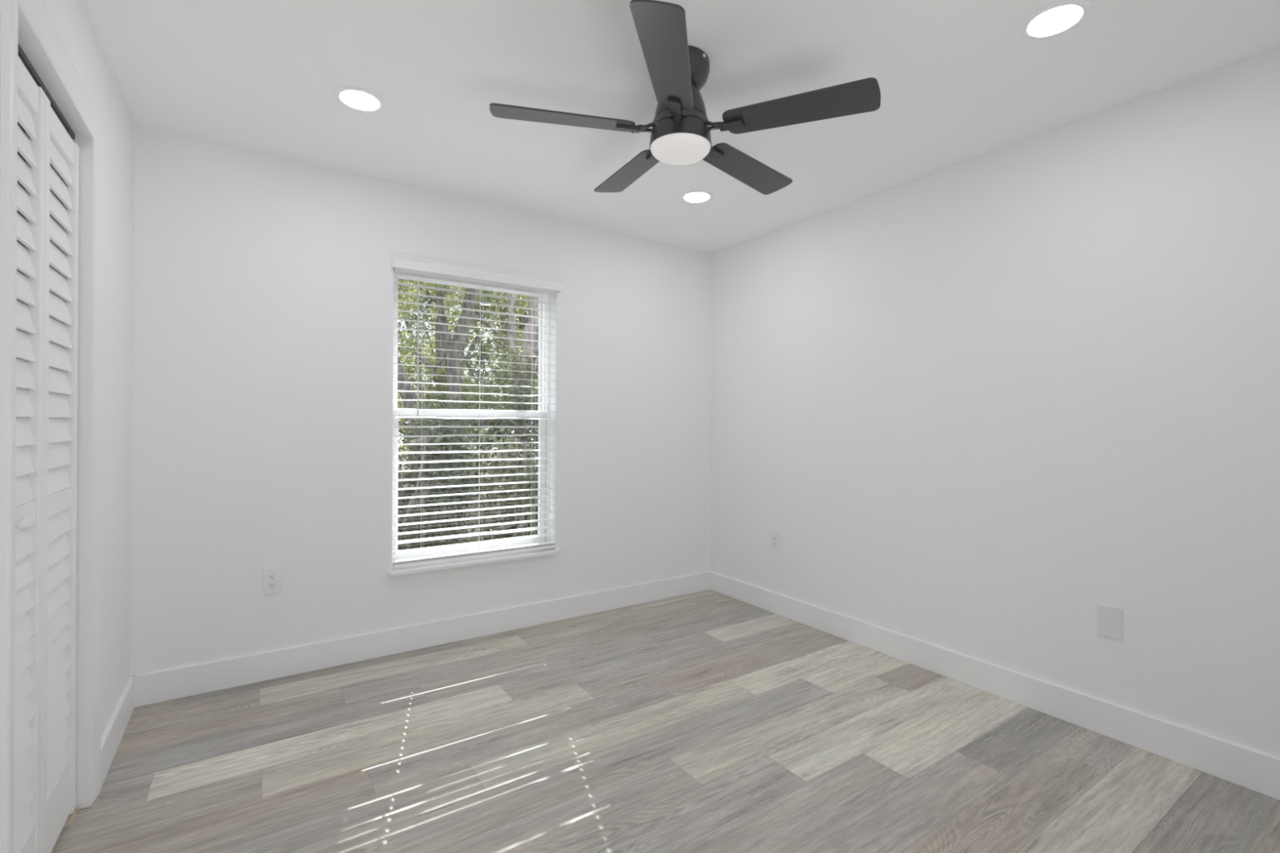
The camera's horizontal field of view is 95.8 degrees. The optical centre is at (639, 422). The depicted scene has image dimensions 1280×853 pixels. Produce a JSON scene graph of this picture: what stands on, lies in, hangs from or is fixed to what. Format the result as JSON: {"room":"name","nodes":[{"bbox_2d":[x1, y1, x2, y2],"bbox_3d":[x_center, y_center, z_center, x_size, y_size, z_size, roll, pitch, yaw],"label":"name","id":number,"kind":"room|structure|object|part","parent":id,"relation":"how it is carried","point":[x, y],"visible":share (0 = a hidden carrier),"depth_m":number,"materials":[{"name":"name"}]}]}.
{"room":"empty bedroom","nodes":[
{"label":"empty bedroom","id":0,"kind":"room"},
{"bbox_2d":[16,122,25,359],"bbox_3d":[-1.825,-0.024,1.185,0.645,2.480,2.320,0,0,-34],"label":"wall","id":1,"kind":"structure","parent":0,"point":[19,124],"depth_m":2.17,"materials":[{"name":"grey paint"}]},
{"bbox_2d":[0,0,133,808],"bbox_3d":[-0.826,-0.033,0.376,0.115,2.510,4.864,0,0,-34],"label":"wall","id":2,"kind":"structure","parent":0,"point":[71,19],"depth_m":2.10,"materials":[{"name":"white paint"}]},
{"bbox_2d":[13,43,79,852],"bbox_3d":[-1.546,0.155,1.490,0.067,2.084,0.705,0,0,-35],"label":"door","id":3,"kind":"structure","parent":2,"relation":"in","point":[46,427],"depth_m":1.50,"materials":[{"name":"white paint"}]},
{"bbox_3d":[-1.389,0.227,1.291,0.036,0.031,0.031,0,0,-34],"label":"knob","id":4,"kind":"part","parent":3,"relation":"part of","materials":[{"name":"white paint"}]},
{"bbox_3d":[-1.455,0.225,1.341,0.020,0.060,0.266,0,0,-34],"label":"rail","id":5,"kind":"part","parent":3,"relation":"part of","materials":[{"name":"white paint"}]},
{"bbox_3d":[-1.460,1.094,1.341,0.020,0.165,0.266,0,0,-34],"label":"rail","id":6,"kind":"part","parent":3,"relation":"part of","materials":[{"name":"white paint"}]},
{"bbox_3d":[-1.449,-0.811,1.341,0.020,0.068,0.266,0,0,-34],"label":"rail","id":7,"kind":"part","parent":3,"relation":"part of","materials":[{"name":"white paint"}]},
{"bbox_3d":[-1.654,1.093,1.630,0.020,0.165,0.265,0,0,-34],"label":"rail","id":8,"kind":"part","parent":3,"relation":"part of","materials":[{"name":"white paint"}]},
{"bbox_3d":[-1.649,0.224,1.630,0.020,0.060,0.265,0,0,-34],"label":"rail","id":9,"kind":"part","parent":3,"relation":"part of","materials":[{"name":"white paint"}]},
{"bbox_3d":[-1.643,-0.812,1.630,0.020,0.068,0.265,0,0,-34],"label":"rail","id":10,"kind":"part","parent":3,"relation":"part of","materials":[{"name":"white paint"}]},
{"bbox_2d":[0,0,104,852],"bbox_3d":[-1.510,0.115,1.513,0.016,2.164,0.865,0,0,-34],"label":"trim","id":11,"kind":"structure","parent":2,"relation":"attached to","point":[34,11],"depth_m":1.19,"materials":[{"name":"white paint"}]},
{"bbox_2d":[17,4,93,809],"bbox_3d":[-1.564,0.149,1.478,0.117,2.096,0.729,0,0,-34],"label":"trim","id":12,"kind":"structure","parent":2,"relation":"attached to","point":[28,41],"depth_m":1.79,"materials":[{"name":"white paint"}]},
{"bbox_2d":[100,675,134,790],"bbox_3d":[-1.945,1.130,2.153,0.014,0.130,0.672,0,0,-34],"label":"baseboard","id":13,"kind":"structure","parent":2,"relation":"attached to","point":[111,739],"depth_m":2.11,"materials":[{"name":"white paint"}]},
{"bbox_2d":[131,126,711,675],"bbox_3d":[-1.190,-0.045,3.186,4.209,2.590,0.210,0,0,-34],"label":"wall","id":14,"kind":"structure","parent":0,"point":[263,285],"depth_m":2.84,"materials":[{"name":"white paint"}]},
{"bbox_2d":[262,567,280,595],"bbox_3d":[-1.719,0.740,2.702,0.071,0.117,0.009,0,0,-34],"label":"wall outlet","id":15,"kind":"object","parent":14,"relation":"attached to","point":[272,576],"visible":1,"depth_m":2.70,"materials":[{"name":"white plastic"}]},
{"bbox_2d":[267,582,276,588],"bbox_3d":[-1.718,0.759,2.700,0.034,0.028,0.004,0,0,-34],"label":"receptacle","id":16,"kind":"object","parent":15,"relation":"attached to","point":[270,584],"depth_m":2.70,"materials":[{"name":"grey plastic"}]},
{"bbox_2d":[267,573,276,580],"bbox_3d":[-1.718,0.720,2.700,0.034,0.028,0.004,0,0,-34],"label":"receptacle","id":17,"kind":"object","parent":15,"relation":"attached to","point":[270,576],"depth_m":2.70,"materials":[{"name":"white plastic"}]},
{"bbox_2d":[133,571,710,706],"bbox_3d":[-0.810,1.136,3.310,3.175,0.130,0.014,0,0,-34],"label":"baseboard","id":18,"kind":"structure","parent":14,"relation":"attached to","point":[157,686],"depth_m":2.97,"materials":[{"name":"white paint"}]},
{"bbox_2d":[386,273,560,576],"bbox_3d":[-0.926,-0.012,3.305,0.992,1.598,0.197,0,0,-34],"label":"window","id":19,"kind":"structure","parent":14,"relation":"in","point":[545,352],"depth_m":3.37,"materials":[{"name":"white plastic"}]},
{"bbox_3d":[-0.971,-0.409,3.362,0.871,0.773,0.024,0,0,-34],"label":"sash","id":20,"kind":"part","parent":19,"relation":"part of","materials":[{"name":"white plastic"}]},
{"bbox_3d":[-0.953,0.337,3.336,0.879,0.808,0.032,0,0,-34],"label":"sash","id":21,"kind":"part","parent":19,"relation":"part of","materials":[{"name":"white plastic"}]},
{"bbox_3d":[-0.910,0.777,3.275,0.992,0.020,0.124,0,0,-34],"label":"sill","id":22,"kind":"part","parent":19,"relation":"part of","materials":[{"name":"wood"}]},
{"bbox_2d":[391,253,562,567],"bbox_3d":[-0.895,-0.055,3.255,0.954,1.620,0.102,0,0,-34],"label":"window blind","id":23,"kind":"object","parent":19,"relation":"attached to","point":[403,264],"visible":1,"depth_m":3.23,"materials":[{"name":"white paint"}]},
{"bbox_3d":[-1.167,-0.015,3.101,0.007,1.520,0.055,0,0,-34],"label":"ladder cord","id":24,"kind":"part","parent":23,"relation":"part of","materials":[{"name":"white fabric"}]},
{"bbox_3d":[-0.910,0.741,3.276,0.917,0.028,0.051,0,0,-34],"label":"rail","id":25,"kind":"part","parent":23,"relation":"part of","materials":[{"name":"white plastic"}]},
{"bbox_3d":[-0.904,-0.014,3.277,0.007,1.520,0.055,0,0,-34],"label":"ladder cord","id":26,"kind":"part","parent":23,"relation":"part of","materials":[{"name":"white fabric"}]},
{"bbox_3d":[-0.640,-0.012,3.454,0.007,1.520,0.055,0,0,-34],"label":"ladder cord","id":27,"kind":"part","parent":23,"relation":"part of","materials":[{"name":"white fabric"}]},
{"bbox_2d":[51,589,1279,852],"bbox_3d":[0.219,1.208,1.136,3.940,0.001,4.813,0,0,-34],"label":"floor","id":28,"kind":"structure","parent":0,"point":[709,721],"depth_m":2.06,"materials":[{"name":"wood"}]},
{"bbox_2d":[83,0,1279,253],"bbox_3d":[0.171,-1.293,1.166,4.209,0.120,5.074,0,0,-34],"label":"ceiling","id":29,"kind":"structure","parent":0,"point":[959,81],"depth_m":2.08,"materials":[{"name":"white paint"}]},
{"bbox_2d":[333,85,385,112],"bbox_3d":[-1.073,-1.235,2.214,0.175,0.008,0.175,0,0,-34],"label":"recessed light","id":30,"kind":"object","parent":29,"relation":"in","point":[356,98],"visible":1,"depth_m":2.20,"materials":[{"name":"white paint"}]},
{"bbox_2d":[489,0,880,195],"bbox_3d":[0.139,-1.070,2.014,1.224,0.326,1.211,0,0,-34],"label":"ceiling fan","id":31,"kind":"object","parent":29,"relation":"hanging from","point":[680,131],"visible":1,"depth_m":1.87,"materials":[{"name":"grey metal"}]},
{"bbox_3d":[-0.254,-1.011,1.919,0.475,0.047,0.134,0,0,-8],"label":"fan blade","id":32,"kind":"part","parent":31,"relation":"part of","materials":[{"name":"grey wood"}]},
{"bbox_3d":[-0.042,-1.010,2.337,0.135,0.041,0.475,0,0,-26],"label":"fan blade","id":33,"kind":"part","parent":31,"relation":"part of","materials":[{"name":"grey wood"}]},
{"bbox_3d":[-0.013,-0.997,1.958,0.137,0.026,0.066,0,0,-9],"label":"blade arm","id":34,"kind":"part","parent":31,"relation":"part of","materials":[{"name":"grey metal"}]},
{"bbox_3d":[0.065,-0.997,2.116,0.069,0.025,0.139,0,0,-34],"label":"blade arm","id":35,"kind":"part","parent":31,"relation":"part of","materials":[{"name":"grey metal"}]},
{"bbox_3d":[0.075,-0.988,1.589,0.134,0.040,0.475,0,0,9],"label":"fan blade","id":36,"kind":"part","parent":31,"relation":"part of","materials":[{"name":"grey wood"}]},
{"bbox_3d":[0.115,-0.990,1.830,0.066,0.030,0.136,0,0,9],"label":"blade arm","id":37,"kind":"part","parent":31,"relation":"part of","materials":[{"name":"grey metal"}]},
{"bbox_3d":[0.139,-0.928,1.982,0.206,0.042,0.206,0,0,-34],"label":"lamp shade","id":38,"kind":"part","parent":31,"relation":"part of","materials":[{"name":"white glass"}]},
{"bbox_3d":[0.248,-0.990,2.090,0.136,0.029,0.066,0,0,-45],"label":"blade arm","id":39,"kind":"part","parent":31,"relation":"part of","materials":[{"name":"grey metal"}]},
{"bbox_3d":[0.276,-0.984,1.912,0.136,0.032,0.066,0,0,27],"label":"blade arm","id":40,"kind":"part","parent":31,"relation":"part of","materials":[{"name":"grey metal"}]},
{"bbox_3d":[0.422,-0.987,2.263,0.475,0.030,0.135,0,0,-45],"label":"fan blade","id":41,"kind":"part","parent":31,"relation":"part of","materials":[{"name":"grey wood"}]},
{"bbox_3d":[0.492,-0.974,1.799,0.475,0.047,0.135,0,0,27],"label":"fan blade","id":42,"kind":"part","parent":31,"relation":"part of","materials":[{"name":"grey wood"}]},
{"bbox_2d":[680,190,712,203],"bbox_3d":[0.309,-1.228,3.145,0.175,0.008,0.175,0,0,-34],"label":"recessed light","id":43,"kind":"object","parent":29,"relation":"in","point":[692,196],"visible":1,"depth_m":3.13,"materials":[{"name":"white paint"}]},
{"bbox_2d":[1020,0,1091,39],"bbox_3d":[1.260,-1.222,1.758,0.175,0.008,0.175,0,0,-34],"label":"recessed light","id":44,"kind":"object","parent":29,"relation":"in","point":[1056,18],"visible":1,"depth_m":1.75,"materials":[{"name":"white paint"}]},
{"bbox_2d":[710,47,1279,758],"bbox_3d":[1.916,-0.028,2.225,0.120,2.590,4.884,0,0,-34],"label":"wall","id":45,"kind":"structure","parent":0,"point":[975,406],"depth_m":2.42,"materials":[{"name":"white paint"}]},
{"bbox_2d":[770,531,779,551],"bbox_3d":[0.859,0.754,3.679,0.009,0.117,0.071,0,0,-34],"label":"wall outlet","id":46,"kind":"object","parent":45,"relation":"attached to","point":[775,536],"visible":1,"depth_m":3.67,"materials":[{"name":"white plastic"}]},
{"bbox_2d":[710,571,1279,799],"bbox_3d":[1.414,1.148,2.844,0.014,0.130,3.264,0,0,-34],"label":"baseboard","id":47,"kind":"structure","parent":45,"relation":"attached to","point":[1254,770],"depth_m":2.40,"materials":[{"name":"white paint"}]},
{"bbox_2d":[1097,603,1121,639],"bbox_3d":[1.821,0.772,2.245,0.007,0.122,0.078,0,0,-34],"label":"blank wall plate","id":48,"kind":"object","parent":45,"relation":"attached to","point":[1108,618],"visible":1,"depth_m":2.24,"materials":[{"name":"white plastic"}]},
{"label":"outside","id":49,"kind":"structure","parent":0,"visible":0},
{"bbox_2d":[398,448,537,549],"bbox_3d":[-5.441,1.701,18.880,40.000,0.150,30.586,0,0,-34],"label":"ground","id":50,"kind":"structure","parent":49,"point":[471,507],"depth_m":10.79,"materials":[{"name":"green plant"}]},
{"bbox_2d":[398,454,410,484],"bbox_3d":[-3.343,0.672,5.989,1.911,1.938,1.107,0,0,-22],"label":"shrub","id":51,"kind":"object","parent":50,"relation":"on","point":[405,466],"visible":0.02,"depth_m":6.54,"materials":[{"name":"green plant"}]},
{"bbox_2d":[397,279,446,546],"bbox_3d":[-3.270,-0.695,7.705,1.576,4.693,1.135,0,0,-34],"label":"slim tree","id":52,"kind":"object","parent":50,"relation":"on","point":[401,377],"visible":0.09,"depth_m":7.55,"materials":[{"name":"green plant"}]},
{"bbox_2d":[397,283,473,468],"bbox_3d":[-8.168,-1.850,17.892,6.261,7.565,2.757,0,0,-36],"label":"tree","id":53,"kind":"object","parent":50,"relation":"on","point":[409,315],"visible":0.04,"depth_m":18.44,"materials":[{"name":"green plant"}]},
{"bbox_2d":[397,391,488,550],"bbox_3d":[-2.100,0.675,5.011,1.675,1.946,1.364,0,0,-34],"label":"shrub","id":54,"kind":"object","parent":50,"relation":"on","point":[442,430],"visible":0.47,"depth_m":5.07,"materials":[{"name":"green plant"}]},
{"bbox_2d":[397,283,508,493],"bbox_3d":[-4.575,-1.363,12.938,3.263,5.996,2.369,0,0,-34],"label":"leafy tree","id":55,"kind":"object","parent":50,"relation":"on","point":[439,345],"visible":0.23,"depth_m":12.93,"materials":[{"name":"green plant"}]},
{"bbox_2d":[397,282,519,528],"bbox_3d":[-2.903,-2.901,9.012,3.146,9.105,1.949,0,0,-34],"label":"forked tree","id":56,"kind":"object","parent":50,"relation":"on","point":[455,345],"visible":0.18,"depth_m":8.86,"materials":[{"name":"grey plant"}]},
{"bbox_2d":[398,400,527,549],"bbox_3d":[-2.130,0.720,6.394,1.308,1.953,1.873,0,0,32],"label":"shrub","id":57,"kind":"object","parent":50,"relation":"on","point":[482,422],"visible":0.14,"depth_m":6.53,"materials":[{"name":"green plant"}]},
{"bbox_2d":[421,287,537,477],"bbox_3d":[-3.542,-1.704,17.483,6.174,7.726,2.937,0,0,-34],"label":"tree","id":58,"kind":"object","parent":50,"relation":"on","point":[522,319],"visible":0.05,"depth_m":16.79,"materials":[{"name":"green plant"}]},
{"bbox_2d":[456,425,537,541],"bbox_3d":[-1.291,0.836,5.748,1.135,1.631,0.936,0,0,-34],"label":"shrub","id":59,"kind":"object","parent":50,"relation":"on","point":[521,454],"visible":0.31,"depth_m":5.62,"materials":[{"name":"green plant"}]},
{"bbox_2d":[461,289,536,488],"bbox_3d":[-3.293,-1.417,14.678,3.303,6.127,2.166,0,0,-34],"label":"leafy tree","id":60,"kind":"object","parent":50,"relation":"on","point":[502,318],"visible":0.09,"depth_m":14.18,"materials":[{"name":"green plant"}]},
{"bbox_2d":[464,293,538,537],"bbox_3d":[-1.523,-0.973,8.004,1.934,5.272,1.249,0,0,-34],"label":"leaning tree","id":61,"kind":"object","parent":50,"relation":"on","point":[523,352],"visible":0.24,"depth_m":7.78,"materials":[{"name":"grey plant"}]},
{"bbox_2d":[488,384,538,535],"bbox_3d":[-0.988,0.633,6.700,1.707,2.118,1.273,0,0,-34],"label":"shrub","id":62,"kind":"object","parent":50,"relation":"on","point":[533,399],"visible":0.12,"depth_m":6.27,"materials":[{"name":"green plant"}]},
{"bbox_2d":[502,293,538,449],"bbox_3d":[-1.477,-1.305,13.619,3.245,5.926,2.217,0,0,-34],"label":"leafy tree","id":63,"kind":"object","parent":50,"relation":"on","point":[526,304],"visible":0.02,"depth_m":13.34,"materials":[{"name":"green plant"}]}
]}

